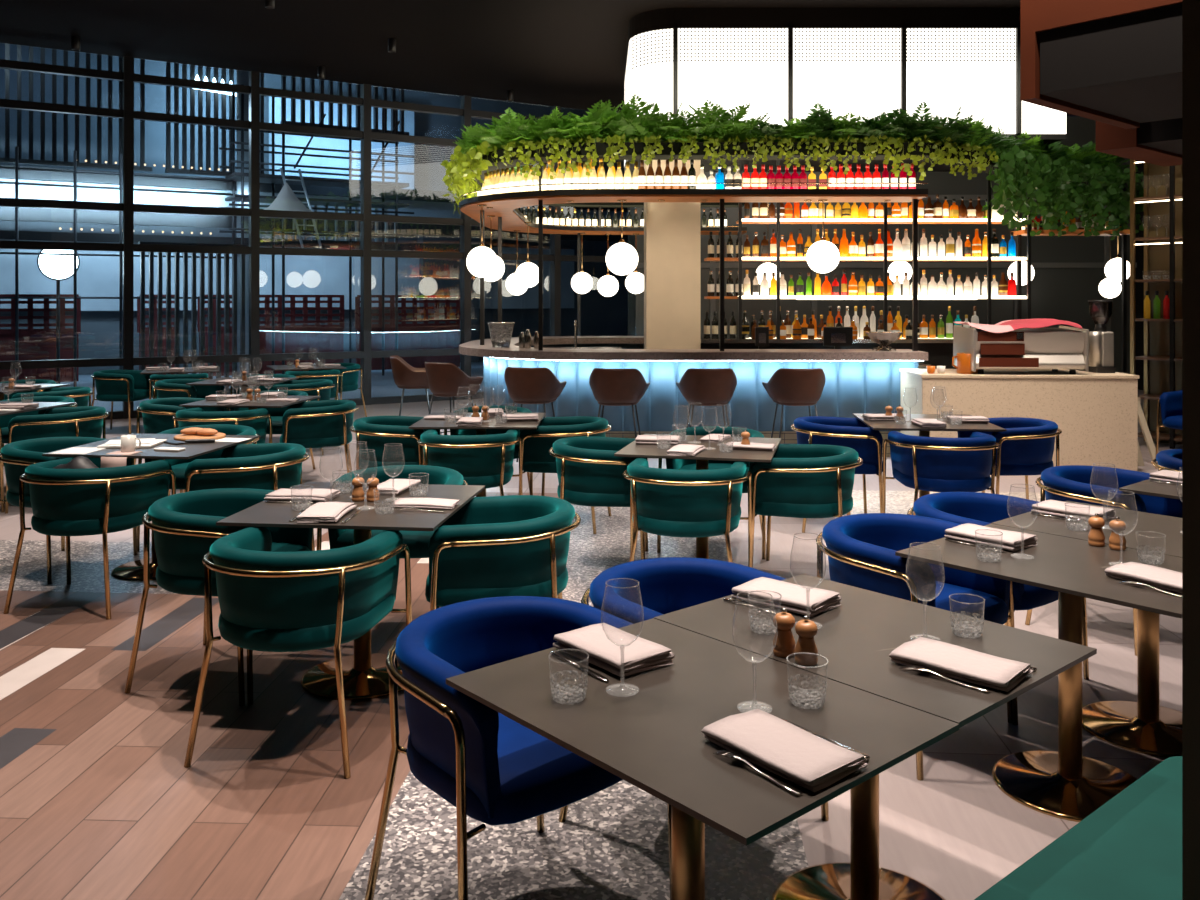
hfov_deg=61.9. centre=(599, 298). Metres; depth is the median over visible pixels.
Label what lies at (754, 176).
bottle
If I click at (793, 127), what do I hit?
fern
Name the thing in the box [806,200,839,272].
globe pendant
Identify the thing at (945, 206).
bottle
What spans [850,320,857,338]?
bottle
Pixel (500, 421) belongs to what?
tumbler
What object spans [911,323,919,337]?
bottle
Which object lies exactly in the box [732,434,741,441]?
tumbler
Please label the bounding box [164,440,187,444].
mobile phone
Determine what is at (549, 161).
bottle
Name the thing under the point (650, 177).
bottle
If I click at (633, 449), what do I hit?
square table
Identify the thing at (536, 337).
cocktail shaker
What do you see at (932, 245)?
bottle
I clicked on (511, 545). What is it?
velvet chair
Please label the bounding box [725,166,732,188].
bottle
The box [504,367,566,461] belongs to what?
bar stool
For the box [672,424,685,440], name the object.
tumbler
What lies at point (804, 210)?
bottle
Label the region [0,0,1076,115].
ceiling
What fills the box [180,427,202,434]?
bread
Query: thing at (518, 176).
bottle
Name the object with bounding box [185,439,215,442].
case
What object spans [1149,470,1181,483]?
folded napkin
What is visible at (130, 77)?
window
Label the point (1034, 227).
bottle
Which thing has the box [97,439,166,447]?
folder
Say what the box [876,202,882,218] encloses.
bottle
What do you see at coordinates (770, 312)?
bottle
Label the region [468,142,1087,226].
trough
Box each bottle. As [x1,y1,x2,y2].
[482,173,485,195]
[484,172,488,194]
[487,171,492,194]
[490,170,495,193]
[494,169,499,193]
[499,169,504,192]
[503,168,509,192]
[508,167,514,192]
[514,166,520,191]
[520,166,527,191]
[522,207,526,217]
[526,206,530,221]
[527,165,533,190]
[531,206,535,223]
[534,164,538,190]
[536,206,538,223]
[541,164,548,189]
[543,207,546,224]
[547,160,550,176]
[547,207,552,224]
[548,166,555,189]
[553,207,558,225]
[556,163,563,189]
[560,208,564,225]
[564,162,571,188]
[566,208,570,226]
[572,162,579,188]
[572,208,577,226]
[578,162,582,177]
[579,208,583,226]
[580,162,588,188]
[586,208,590,226]
[589,166,597,188]
[592,209,597,226]
[597,158,604,188]
[598,162,605,188]
[601,209,603,226]
[606,167,614,188]
[606,209,610,226]
[613,209,617,226]
[615,162,622,188]
[620,214,624,226]
[623,162,631,188]
[627,209,631,226]
[632,162,638,188]
[633,209,638,226]
[638,159,645,188]
[640,209,643,226]
[646,160,654,188]
[655,159,662,188]
[663,159,671,188]
[672,159,679,188]
[680,162,687,188]
[688,159,695,188]
[696,164,707,188]
[702,209,705,226]
[704,311,709,337]
[707,171,715,188]
[707,271,714,295]
[708,209,712,226]
[708,231,713,257]
[712,311,717,337]
[715,164,723,188]
[715,209,719,226]
[716,271,719,295]
[717,232,719,257]
[724,209,726,226]
[724,311,726,337]
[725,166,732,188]
[726,271,733,295]
[727,231,732,257]
[730,311,735,337]
[733,167,741,188]
[735,278,742,295]
[736,232,737,257]
[742,164,749,188]
[742,310,748,337]
[743,270,750,295]
[744,202,749,218]
[744,235,749,256]
[750,315,756,337]
[751,164,758,188]
[751,320,757,338]
[752,202,758,218]
[753,232,758,256]
[753,273,758,295]
[758,310,765,326]
[759,164,766,188]
[760,202,766,218]
[760,273,768,295]
[761,232,768,256]
[766,310,775,337]
[766,320,772,338]
[767,165,774,188]
[769,202,774,218]
[770,229,775,256]
[770,273,775,295]
[775,165,782,188]
[780,202,784,218]
[780,235,785,256]
[780,273,786,295]
[780,320,785,338]
[783,165,790,188]
[784,202,792,218]
[784,310,790,337]
[787,232,795,256]
[788,275,793,295]
[791,165,798,188]
[791,310,799,337]
[792,318,801,338]
[794,202,799,218]
[796,273,803,295]
[797,229,802,256]
[799,165,806,188]
[801,202,808,218]
[801,315,807,337]
[804,235,812,256]
[806,273,811,295]
[808,166,815,188]
[808,202,817,218]
[808,318,813,338]
[812,310,816,337]
[814,272,820,295]
[815,229,819,242]
[817,315,823,337]
[819,166,826,188]
[819,202,824,218]
[821,273,831,295]
[821,322,826,338]
[824,229,829,241]
[826,202,833,218]
[827,306,833,326]
[828,164,835,188]
[832,229,838,250]
[832,275,838,295]
[835,202,840,218]
[835,306,841,326]
[836,318,841,326]
[837,164,844,188]
[840,229,848,256]
[841,270,846,295]
[842,202,850,218]
[844,306,850,326]
[845,164,853,188]
[848,273,857,295]
[849,232,857,256]
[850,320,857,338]
[851,202,857,218]
[852,306,858,337]
[854,164,862,188]
[858,202,867,218]
[858,235,864,256]
[858,275,865,295]
[860,306,868,337]
[863,164,871,188]
[863,322,870,338]
[867,232,873,256]
[867,275,873,295]
[868,202,873,218]
[870,306,875,331]
[872,164,880,188]
[874,229,883,256]
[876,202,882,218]
[876,275,883,295]
[877,320,883,331]
[878,310,883,325]
[882,164,888,188]
[883,273,893,295]
[887,202,890,218]
[887,229,892,256]
[887,306,892,331]
[890,320,899,338]
[891,166,897,188]
[891,202,900,218]
[893,229,901,256]
[894,275,900,295]
[895,306,901,337]
[900,163,906,188]
[901,202,907,218]
[902,229,910,256]
[903,273,908,295]
[903,315,907,337]
[906,320,911,338]
[909,163,915,188]
[909,203,911,218]
[910,283,919,295]
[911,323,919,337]
[918,199,923,218]
[920,229,926,256]
[920,270,926,295]
[920,315,927,337]
[925,197,933,218]
[928,275,936,295]
[929,235,935,256]
[929,315,935,337]
[933,194,941,218]
[937,273,946,295]
[937,315,943,337]
[938,235,944,256]
[943,197,948,218]
[946,229,953,256]
[946,306,952,337]
[947,270,953,295]
[950,199,958,218]
[954,310,961,326]
[955,275,962,295]
[956,232,961,256]
[958,197,966,218]
[963,275,972,295]
[963,315,969,327]
[965,235,970,256]
[967,199,975,218]
[971,306,978,327]
[972,229,980,256]
[973,273,979,295]
[975,197,983,218]
[982,232,986,256]
[982,275,986,295]
[983,199,991,218]
[991,229,998,256]
[991,275,997,295]
[992,205,1000,218]
[999,204,1008,218]
[999,273,1007,295]
[1000,235,1006,256]
[1008,232,1015,256]
[1008,273,1015,295]
[1032,216,1039,229]
[1040,216,1043,229]
[1062,211,1069,229]
[1070,213,1075,224]
[1076,215,1083,229]
[1091,214,1098,229]
[1144,291,1149,318]
[1153,291,1159,318]
[1163,291,1168,318]
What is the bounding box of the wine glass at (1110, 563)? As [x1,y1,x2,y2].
[1105,490,1137,565]
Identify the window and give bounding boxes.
[0,43,123,419]
[123,56,250,418]
[249,71,363,405]
[361,84,463,404]
[460,95,553,399]
[550,106,635,335]
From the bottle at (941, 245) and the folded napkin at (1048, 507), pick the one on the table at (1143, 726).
the folded napkin at (1048, 507)
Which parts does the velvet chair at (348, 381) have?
backrest, leg, seat, brass rail, leg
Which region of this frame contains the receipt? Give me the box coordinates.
[153,447,185,451]
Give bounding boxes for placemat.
[0,409,20,410]
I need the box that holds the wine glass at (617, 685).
[601,582,643,695]
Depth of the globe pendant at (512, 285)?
14.48 m
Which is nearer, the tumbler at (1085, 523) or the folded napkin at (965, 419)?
the tumbler at (1085, 523)
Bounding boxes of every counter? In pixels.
[459,336,927,456]
[899,369,1138,470]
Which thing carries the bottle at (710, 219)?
on the shelf at (508, 217)
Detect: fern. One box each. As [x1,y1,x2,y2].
[453,122,486,152]
[455,125,473,153]
[456,134,477,154]
[461,117,508,151]
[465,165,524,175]
[474,108,538,148]
[502,113,541,145]
[505,107,576,143]
[535,110,592,142]
[559,100,622,142]
[599,109,636,141]
[611,94,686,140]
[647,101,715,141]
[671,109,727,141]
[682,99,753,141]
[724,113,771,141]
[747,122,791,141]
[774,117,818,141]
[788,102,863,141]
[828,112,875,141]
[850,111,905,141]
[860,108,930,141]
[899,101,946,140]
[921,116,972,144]
[931,105,974,146]
[956,116,994,146]
[972,120,1012,150]
[987,129,1022,149]
[998,127,1037,151]
[998,135,1016,147]
[1015,131,1046,153]
[1035,141,1056,156]
[1039,143,1070,158]
[1048,141,1081,162]
[1059,143,1095,163]
[1076,141,1112,164]
[1089,145,1116,165]
[1101,153,1137,169]
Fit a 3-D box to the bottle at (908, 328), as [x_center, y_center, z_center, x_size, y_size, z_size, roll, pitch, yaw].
[3.581,0.350,11.590,0.077,0.219,0.076,0,0,-8]
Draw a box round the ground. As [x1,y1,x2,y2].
[60,360,483,410]
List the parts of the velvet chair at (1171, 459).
brass rail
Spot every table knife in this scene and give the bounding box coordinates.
[265,501,315,503]
[341,510,360,522]
[550,651,608,681]
[723,598,793,616]
[780,718,869,759]
[945,538,1006,551]
[1030,512,1083,521]
[1150,480,1181,485]
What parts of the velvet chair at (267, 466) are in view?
leg, backrest, brass rail, leg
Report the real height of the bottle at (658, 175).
0.316 m
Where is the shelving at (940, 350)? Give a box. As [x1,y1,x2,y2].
[701,160,1030,368]
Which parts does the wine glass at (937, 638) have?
stem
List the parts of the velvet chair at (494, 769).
leg, brass rail, leg, backrest, seat, leg, leg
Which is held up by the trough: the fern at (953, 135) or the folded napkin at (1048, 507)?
the fern at (953, 135)
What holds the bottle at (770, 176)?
on the shelf at (508, 217)
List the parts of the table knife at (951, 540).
handle, blade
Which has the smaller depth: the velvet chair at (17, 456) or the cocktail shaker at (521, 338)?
the velvet chair at (17, 456)
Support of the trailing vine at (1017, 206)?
in the trough
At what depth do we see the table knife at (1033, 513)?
3.95 m
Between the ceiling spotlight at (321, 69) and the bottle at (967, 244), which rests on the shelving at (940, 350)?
the bottle at (967, 244)
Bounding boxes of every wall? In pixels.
[628,116,1129,373]
[1135,160,1143,390]
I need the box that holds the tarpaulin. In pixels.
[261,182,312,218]
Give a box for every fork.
[395,507,445,511]
[713,749,802,795]
[899,666,990,692]
[1119,581,1181,596]
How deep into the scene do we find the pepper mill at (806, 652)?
2.35 m
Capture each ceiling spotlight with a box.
[71,36,79,50]
[265,0,274,8]
[318,66,324,78]
[388,38,395,52]
[507,90,512,101]
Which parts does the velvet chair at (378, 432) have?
leg, brass rail, seat, leg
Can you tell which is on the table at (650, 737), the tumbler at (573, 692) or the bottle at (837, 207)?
the tumbler at (573, 692)
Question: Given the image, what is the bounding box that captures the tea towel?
[953,318,1082,332]
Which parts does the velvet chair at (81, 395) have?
brass rail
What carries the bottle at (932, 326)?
on the shelving at (940, 350)
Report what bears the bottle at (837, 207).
on the shelving at (940, 350)
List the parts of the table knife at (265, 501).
handle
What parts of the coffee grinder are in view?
lid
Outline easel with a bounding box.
[1138,397,1155,465]
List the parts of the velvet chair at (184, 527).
leg, brass rail, leg, backrest, seat, leg, leg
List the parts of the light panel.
frame, panel, frame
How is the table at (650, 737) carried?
on the floor
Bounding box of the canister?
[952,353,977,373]
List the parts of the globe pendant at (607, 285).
globe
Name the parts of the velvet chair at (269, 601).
leg, leg, brass rail, seat, backrest, leg, leg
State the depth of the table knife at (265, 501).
4.22 m
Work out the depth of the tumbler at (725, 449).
5.63 m
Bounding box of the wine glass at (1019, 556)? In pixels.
[1007,484,1037,558]
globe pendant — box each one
[466,204,497,277]
[485,215,504,281]
[506,230,526,294]
[515,222,538,287]
[571,233,592,293]
[597,234,618,296]
[606,200,637,274]
[625,233,643,293]
[756,261,775,286]
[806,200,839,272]
[888,261,911,283]
[1008,261,1034,284]
[1099,278,1121,297]
[1104,255,1129,281]
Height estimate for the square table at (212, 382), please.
0.739 m
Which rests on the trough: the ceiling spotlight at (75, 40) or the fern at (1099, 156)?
the fern at (1099, 156)
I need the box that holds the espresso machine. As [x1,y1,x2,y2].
[953,325,1088,373]
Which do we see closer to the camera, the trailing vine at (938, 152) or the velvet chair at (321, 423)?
the velvet chair at (321, 423)
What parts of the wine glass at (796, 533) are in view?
stem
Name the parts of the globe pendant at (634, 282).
globe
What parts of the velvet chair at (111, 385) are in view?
leg, brass rail, leg, backrest, seat, leg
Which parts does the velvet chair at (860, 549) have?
leg, brass rail, leg, backrest, seat, leg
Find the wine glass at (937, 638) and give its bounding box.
[906,542,944,639]
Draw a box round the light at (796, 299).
[796,299,976,299]
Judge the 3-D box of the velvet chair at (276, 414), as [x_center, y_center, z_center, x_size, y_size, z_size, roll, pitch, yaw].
[-2.998,1.230,9.164,0.693,0.745,0.647,0,0,5]
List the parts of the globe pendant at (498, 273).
globe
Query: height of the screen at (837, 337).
0.400 m
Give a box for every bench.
[543,320,621,348]
[918,363,930,368]
[974,756,1181,899]
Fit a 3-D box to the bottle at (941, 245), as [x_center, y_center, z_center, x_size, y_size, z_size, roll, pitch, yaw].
[4.000,-0.618,11.720,0.082,0.265,0.080,0,0,-4]
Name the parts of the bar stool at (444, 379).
leg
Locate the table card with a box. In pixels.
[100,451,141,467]
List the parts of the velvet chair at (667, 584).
leg, brass rail, backrest, leg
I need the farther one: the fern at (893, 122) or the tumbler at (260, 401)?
the fern at (893, 122)
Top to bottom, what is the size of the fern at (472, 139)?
0.364 m
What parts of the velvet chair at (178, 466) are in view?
leg, seat, backrest, brass rail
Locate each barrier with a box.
[0,294,80,381]
[137,294,174,374]
[198,295,343,375]
[355,295,459,370]
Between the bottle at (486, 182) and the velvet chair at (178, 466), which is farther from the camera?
the bottle at (486, 182)
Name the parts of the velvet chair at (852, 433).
leg, brass rail, backrest, leg, seat, leg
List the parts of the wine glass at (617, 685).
stem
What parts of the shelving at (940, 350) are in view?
lit shelf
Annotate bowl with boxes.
[601,585,643,646]
[732,599,777,662]
[790,538,825,588]
[865,332,902,350]
[906,548,944,600]
[1007,486,1037,527]
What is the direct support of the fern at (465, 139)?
on the trough
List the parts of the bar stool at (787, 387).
leg, leg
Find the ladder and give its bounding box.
[280,168,321,248]
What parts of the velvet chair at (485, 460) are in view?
leg, brass rail, backrest, seat, leg, leg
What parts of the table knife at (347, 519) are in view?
handle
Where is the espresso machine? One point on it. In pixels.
(1063, 347)
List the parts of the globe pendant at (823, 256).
rod, globe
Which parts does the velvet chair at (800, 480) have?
leg, leg, seat, backrest, brass rail, leg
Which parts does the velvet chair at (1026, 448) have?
leg, backrest, seat, leg, brass rail, leg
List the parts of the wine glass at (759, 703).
stem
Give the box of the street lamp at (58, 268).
[37,250,79,383]
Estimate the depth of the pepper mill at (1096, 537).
3.48 m
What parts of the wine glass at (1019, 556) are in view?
stem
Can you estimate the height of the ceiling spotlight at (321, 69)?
0.164 m
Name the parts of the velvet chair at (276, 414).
backrest, seat, leg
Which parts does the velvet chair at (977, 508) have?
brass rail, backrest, leg, seat, leg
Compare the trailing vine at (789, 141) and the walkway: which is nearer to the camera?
the trailing vine at (789, 141)
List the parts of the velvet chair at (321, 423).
leg, seat, backrest, brass rail, leg, leg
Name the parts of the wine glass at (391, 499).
stem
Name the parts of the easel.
leg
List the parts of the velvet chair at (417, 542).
leg, seat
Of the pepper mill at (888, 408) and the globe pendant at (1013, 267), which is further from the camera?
the globe pendant at (1013, 267)
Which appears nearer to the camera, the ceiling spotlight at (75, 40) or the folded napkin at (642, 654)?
the folded napkin at (642, 654)
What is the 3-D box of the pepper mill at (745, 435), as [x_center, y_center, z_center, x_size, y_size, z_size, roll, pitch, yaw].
[0.835,0.805,5.739,0.054,0.111,0.054,0,0,-6]
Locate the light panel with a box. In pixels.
[624,8,1065,171]
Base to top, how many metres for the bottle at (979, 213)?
0.270 m
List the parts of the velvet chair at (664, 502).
leg, leg, seat, brass rail, backrest, leg, leg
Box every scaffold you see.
[0,147,232,386]
[219,89,413,375]
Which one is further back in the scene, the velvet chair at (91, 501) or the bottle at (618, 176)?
the bottle at (618, 176)
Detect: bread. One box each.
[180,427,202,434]
[196,428,217,435]
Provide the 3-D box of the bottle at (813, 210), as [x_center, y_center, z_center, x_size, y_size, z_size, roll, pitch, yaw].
[2.499,-1.065,11.720,0.118,0.270,0.115,0,0,-4]
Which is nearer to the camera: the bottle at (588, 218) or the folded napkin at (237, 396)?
the folded napkin at (237, 396)
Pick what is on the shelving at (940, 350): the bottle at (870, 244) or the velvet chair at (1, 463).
the bottle at (870, 244)
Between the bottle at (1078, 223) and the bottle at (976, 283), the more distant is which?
the bottle at (1078, 223)
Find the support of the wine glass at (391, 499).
on the square table at (365, 674)
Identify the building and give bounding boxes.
[0,43,627,373]
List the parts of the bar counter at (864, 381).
panel, kick plate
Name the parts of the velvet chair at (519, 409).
backrest, seat, leg, leg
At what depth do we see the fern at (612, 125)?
9.84 m
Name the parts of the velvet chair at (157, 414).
leg, brass rail, backrest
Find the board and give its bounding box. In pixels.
[174,432,225,441]
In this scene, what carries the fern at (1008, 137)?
on the trough
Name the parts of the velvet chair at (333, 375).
brass rail, seat, leg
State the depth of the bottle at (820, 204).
11.69 m
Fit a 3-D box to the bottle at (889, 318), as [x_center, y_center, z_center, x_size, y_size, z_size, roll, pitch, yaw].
[3.397,0.271,11.720,0.068,0.377,0.067,0,0,6]
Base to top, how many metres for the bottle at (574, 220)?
0.316 m
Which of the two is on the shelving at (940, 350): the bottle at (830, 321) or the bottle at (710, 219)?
the bottle at (830, 321)
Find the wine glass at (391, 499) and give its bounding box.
[382,443,404,500]
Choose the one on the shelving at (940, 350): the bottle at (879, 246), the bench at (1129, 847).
the bottle at (879, 246)
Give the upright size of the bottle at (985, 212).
0.245 m
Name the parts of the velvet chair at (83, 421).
leg, backrest, brass rail, leg, leg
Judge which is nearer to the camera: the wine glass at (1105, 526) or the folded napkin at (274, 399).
the wine glass at (1105, 526)
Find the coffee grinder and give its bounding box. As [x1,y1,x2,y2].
[1088,300,1114,372]
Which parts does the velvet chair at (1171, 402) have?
leg, backrest, seat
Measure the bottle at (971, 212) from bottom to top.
0.245 m
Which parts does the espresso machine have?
panel, panel, panel, panel, panel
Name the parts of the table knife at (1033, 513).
handle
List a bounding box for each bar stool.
[390,355,430,415]
[425,362,482,432]
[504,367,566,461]
[589,368,649,438]
[676,368,736,427]
[762,368,825,443]
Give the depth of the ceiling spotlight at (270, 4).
10.56 m
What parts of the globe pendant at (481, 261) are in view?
rod, globe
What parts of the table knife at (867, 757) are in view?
blade, handle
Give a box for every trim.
[636,195,1136,336]
[1020,0,1181,128]
[1096,118,1181,165]
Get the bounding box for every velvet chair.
[0,379,57,399]
[0,396,77,442]
[0,427,4,512]
[0,437,137,583]
[3,457,175,619]
[5,406,108,513]
[11,387,93,406]
[91,370,152,433]
[125,488,314,705]
[134,397,226,492]
[137,424,259,551]
[148,373,210,399]
[152,379,223,398]
[168,407,272,495]
[181,443,309,594]
[184,527,411,778]
[227,390,314,468]
[230,374,296,394]
[269,379,334,454]
[279,400,358,472]
[285,369,341,399]
[309,363,366,416]
[316,465,467,557]
[350,416,439,469]
[364,596,670,899]
[417,429,522,495]
[425,495,580,610]
[444,406,532,494]
[518,416,611,533]
[548,436,647,559]
[558,557,828,822]
[622,458,752,567]
[657,426,765,559]
[750,444,862,560]
[790,416,882,532]
[816,513,1017,780]
[882,431,999,514]
[907,492,1088,722]
[957,417,1061,498]
[1025,465,1181,655]
[1151,449,1181,471]
[1155,390,1181,468]
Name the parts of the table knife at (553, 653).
handle, blade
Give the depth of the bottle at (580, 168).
10.12 m
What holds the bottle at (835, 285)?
on the shelving at (940, 350)
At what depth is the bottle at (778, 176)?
9.94 m
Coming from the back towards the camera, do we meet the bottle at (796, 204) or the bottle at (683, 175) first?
the bottle at (796, 204)
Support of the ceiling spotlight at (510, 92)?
attached to the ceiling
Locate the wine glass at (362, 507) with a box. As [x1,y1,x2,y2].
[354,449,376,509]
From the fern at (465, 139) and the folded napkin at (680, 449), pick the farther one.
the fern at (465, 139)
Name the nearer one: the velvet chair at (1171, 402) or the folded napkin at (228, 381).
the velvet chair at (1171, 402)
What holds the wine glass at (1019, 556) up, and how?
on the table at (1066, 784)
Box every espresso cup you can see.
[927,366,934,373]
[937,366,944,373]
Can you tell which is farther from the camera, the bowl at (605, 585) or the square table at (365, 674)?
the square table at (365, 674)
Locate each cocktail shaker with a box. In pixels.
[519,332,524,347]
[524,329,531,348]
[534,331,538,348]
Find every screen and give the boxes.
[0,43,151,171]
[139,242,248,397]
[165,62,263,175]
[280,75,408,134]
[293,205,406,241]
[755,327,768,348]
[823,327,852,348]
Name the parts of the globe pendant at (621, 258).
rod, globe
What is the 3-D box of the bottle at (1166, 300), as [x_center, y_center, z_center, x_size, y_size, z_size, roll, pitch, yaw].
[6.153,0.064,10.857,0.066,0.306,0.064,0,0,0]
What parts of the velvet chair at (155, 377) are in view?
leg, brass rail, backrest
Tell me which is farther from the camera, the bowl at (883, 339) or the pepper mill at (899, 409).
the bowl at (883, 339)
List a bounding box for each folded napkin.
[0,403,38,409]
[5,385,41,388]
[146,366,168,369]
[169,367,184,371]
[195,366,218,369]
[206,394,241,399]
[216,379,242,383]
[216,399,249,404]
[247,375,269,378]
[254,378,284,380]
[260,392,284,397]
[264,488,340,501]
[265,398,299,401]
[296,502,356,522]
[297,365,313,368]
[300,362,312,365]
[317,364,340,366]
[364,479,420,495]
[390,498,459,508]
[424,415,462,418]
[456,417,482,425]
[481,408,503,416]
[502,414,537,421]
[553,623,674,677]
[635,435,679,444]
[666,444,705,455]
[699,434,730,441]
[701,709,868,791]
[726,442,775,450]
[731,577,841,616]
[862,413,903,420]
[889,637,1033,691]
[911,418,946,427]
[944,523,1037,550]
[946,416,988,422]
[1031,500,1115,520]
[1104,562,1181,592]
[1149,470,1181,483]
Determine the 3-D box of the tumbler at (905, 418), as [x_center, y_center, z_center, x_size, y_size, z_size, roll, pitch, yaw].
[2.076,0.815,6.909,0.087,0.092,0.087,0,0,-34]
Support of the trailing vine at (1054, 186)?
in the trough
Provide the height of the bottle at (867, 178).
0.270 m
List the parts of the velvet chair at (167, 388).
leg, brass rail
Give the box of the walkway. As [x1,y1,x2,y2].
[0,160,490,251]
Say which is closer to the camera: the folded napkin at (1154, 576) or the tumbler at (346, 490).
the folded napkin at (1154, 576)
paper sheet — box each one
[49,447,105,453]
[104,438,154,444]
[215,438,251,441]
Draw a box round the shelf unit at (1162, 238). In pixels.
[1130,159,1181,448]
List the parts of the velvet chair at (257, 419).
leg, brass rail, backrest, seat, leg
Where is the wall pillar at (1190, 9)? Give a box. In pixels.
[1182,0,1199,899]
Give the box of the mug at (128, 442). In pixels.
[121,435,140,451]
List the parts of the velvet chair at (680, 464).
leg, seat, backrest, leg, leg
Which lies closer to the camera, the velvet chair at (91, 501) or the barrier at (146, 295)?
the velvet chair at (91, 501)
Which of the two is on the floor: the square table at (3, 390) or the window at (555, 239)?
the square table at (3, 390)
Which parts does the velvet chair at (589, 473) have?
leg, brass rail, seat, backrest, leg, leg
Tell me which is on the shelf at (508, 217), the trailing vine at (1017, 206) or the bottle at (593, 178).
the bottle at (593, 178)
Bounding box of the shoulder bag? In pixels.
[53,456,97,468]
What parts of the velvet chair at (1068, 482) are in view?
leg, brass rail, backrest, leg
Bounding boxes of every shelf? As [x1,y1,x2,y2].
[459,183,927,350]
[701,337,952,342]
[1012,183,1129,373]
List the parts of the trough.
post, post, post, post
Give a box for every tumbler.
[216,391,226,401]
[256,391,266,402]
[290,485,312,510]
[332,470,351,493]
[373,488,394,514]
[409,473,428,496]
[444,409,456,422]
[456,403,467,416]
[495,409,507,422]
[548,654,588,703]
[656,432,670,448]
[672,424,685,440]
[718,434,733,451]
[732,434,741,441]
[748,593,781,633]
[787,658,827,708]
[894,410,906,423]
[940,405,952,418]
[949,410,962,424]
[949,596,984,637]
[975,529,1002,561]
[1065,502,1089,530]
[1136,531,1165,564]
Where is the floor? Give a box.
[0,390,1181,899]
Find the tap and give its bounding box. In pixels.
[574,320,576,347]
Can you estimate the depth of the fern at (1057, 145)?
11.64 m
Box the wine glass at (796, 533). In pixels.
[790,533,825,628]
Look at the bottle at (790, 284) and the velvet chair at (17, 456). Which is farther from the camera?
the bottle at (790, 284)
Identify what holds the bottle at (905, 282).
on the shelving at (940, 350)
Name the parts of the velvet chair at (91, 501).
leg, leg, seat, brass rail, backrest, leg, leg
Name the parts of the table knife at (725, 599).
handle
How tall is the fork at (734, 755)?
0.012 m
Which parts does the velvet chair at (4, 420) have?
seat, backrest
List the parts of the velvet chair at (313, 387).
backrest, brass rail, leg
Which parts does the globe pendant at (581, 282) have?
globe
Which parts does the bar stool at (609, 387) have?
leg, leg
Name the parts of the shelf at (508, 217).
post, post, post, post, guard rail, post, post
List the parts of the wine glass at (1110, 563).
stem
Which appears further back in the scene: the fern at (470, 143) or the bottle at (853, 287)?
the bottle at (853, 287)
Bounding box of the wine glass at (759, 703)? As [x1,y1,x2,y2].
[732,595,777,708]
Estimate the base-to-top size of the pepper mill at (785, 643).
0.111 m
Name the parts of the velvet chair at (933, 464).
leg, leg, seat, backrest, brass rail, leg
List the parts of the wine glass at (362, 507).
stem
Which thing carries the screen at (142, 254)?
on the ground
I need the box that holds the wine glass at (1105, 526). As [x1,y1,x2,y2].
[1090,463,1117,528]
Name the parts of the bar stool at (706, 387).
leg, leg, leg, leg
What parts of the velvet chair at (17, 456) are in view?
brass rail, seat, leg, leg, backrest, leg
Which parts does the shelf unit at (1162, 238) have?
post, post, panel, post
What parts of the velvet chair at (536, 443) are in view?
leg, seat, leg, backrest, brass rail, leg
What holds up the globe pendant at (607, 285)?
hanging from the shelf at (508, 217)
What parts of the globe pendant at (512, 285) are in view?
globe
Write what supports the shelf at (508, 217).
on the floor
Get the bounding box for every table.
[0,383,69,466]
[0,401,74,504]
[42,433,259,580]
[140,367,219,373]
[179,395,320,409]
[186,377,298,393]
[216,482,484,699]
[267,364,346,370]
[409,412,545,496]
[446,618,958,899]
[614,434,780,558]
[654,574,1096,899]
[852,413,1006,496]
[895,524,1181,821]
[991,501,1181,757]
[1119,479,1181,499]
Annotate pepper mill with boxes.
[8,377,14,388]
[242,370,246,380]
[246,387,252,399]
[254,387,260,400]
[352,474,364,501]
[366,475,378,501]
[472,404,478,416]
[482,404,488,419]
[741,430,749,444]
[773,608,794,657]
[795,616,817,665]
[885,404,892,415]
[896,405,903,420]
[1088,513,1104,546]
[1109,517,1125,550]
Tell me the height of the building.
8.400 m
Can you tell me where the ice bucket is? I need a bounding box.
[487,322,514,347]
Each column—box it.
[237,70,249,376]
[644,160,700,348]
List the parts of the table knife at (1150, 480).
handle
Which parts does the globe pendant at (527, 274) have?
globe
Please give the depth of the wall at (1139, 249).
17.61 m
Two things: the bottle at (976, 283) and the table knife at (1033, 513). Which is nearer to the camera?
the table knife at (1033, 513)
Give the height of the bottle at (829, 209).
0.245 m
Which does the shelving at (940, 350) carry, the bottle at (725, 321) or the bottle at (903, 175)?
the bottle at (725, 321)
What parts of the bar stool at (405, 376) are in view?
leg, leg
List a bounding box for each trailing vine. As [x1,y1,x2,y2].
[441,151,471,194]
[442,154,471,213]
[449,174,477,202]
[450,145,480,197]
[456,141,501,185]
[462,181,481,199]
[464,179,480,198]
[493,141,520,165]
[516,136,558,179]
[552,135,596,175]
[590,134,627,167]
[629,134,662,165]
[668,135,698,163]
[703,136,744,171]
[743,135,778,167]
[777,136,814,170]
[812,135,854,173]
[852,135,884,163]
[881,135,934,180]
[921,136,957,170]
[942,142,980,179]
[967,144,998,176]
[982,145,1033,227]
[993,161,1046,230]
[1013,150,1038,211]
[1021,151,1054,235]
[1031,151,1083,236]
[1039,163,1072,235]
[1050,157,1079,228]
[1065,166,1108,236]
[1071,159,1106,219]
[1084,161,1129,223]
[1086,170,1129,235]
[1103,162,1143,234]
[1105,173,1143,239]
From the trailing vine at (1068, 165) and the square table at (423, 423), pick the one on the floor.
the square table at (423, 423)
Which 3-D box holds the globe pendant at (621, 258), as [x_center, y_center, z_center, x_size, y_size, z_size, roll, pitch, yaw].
[0.222,-0.620,10.100,0.330,0.761,0.330,0,0,0]
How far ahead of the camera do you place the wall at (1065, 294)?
17.76 m

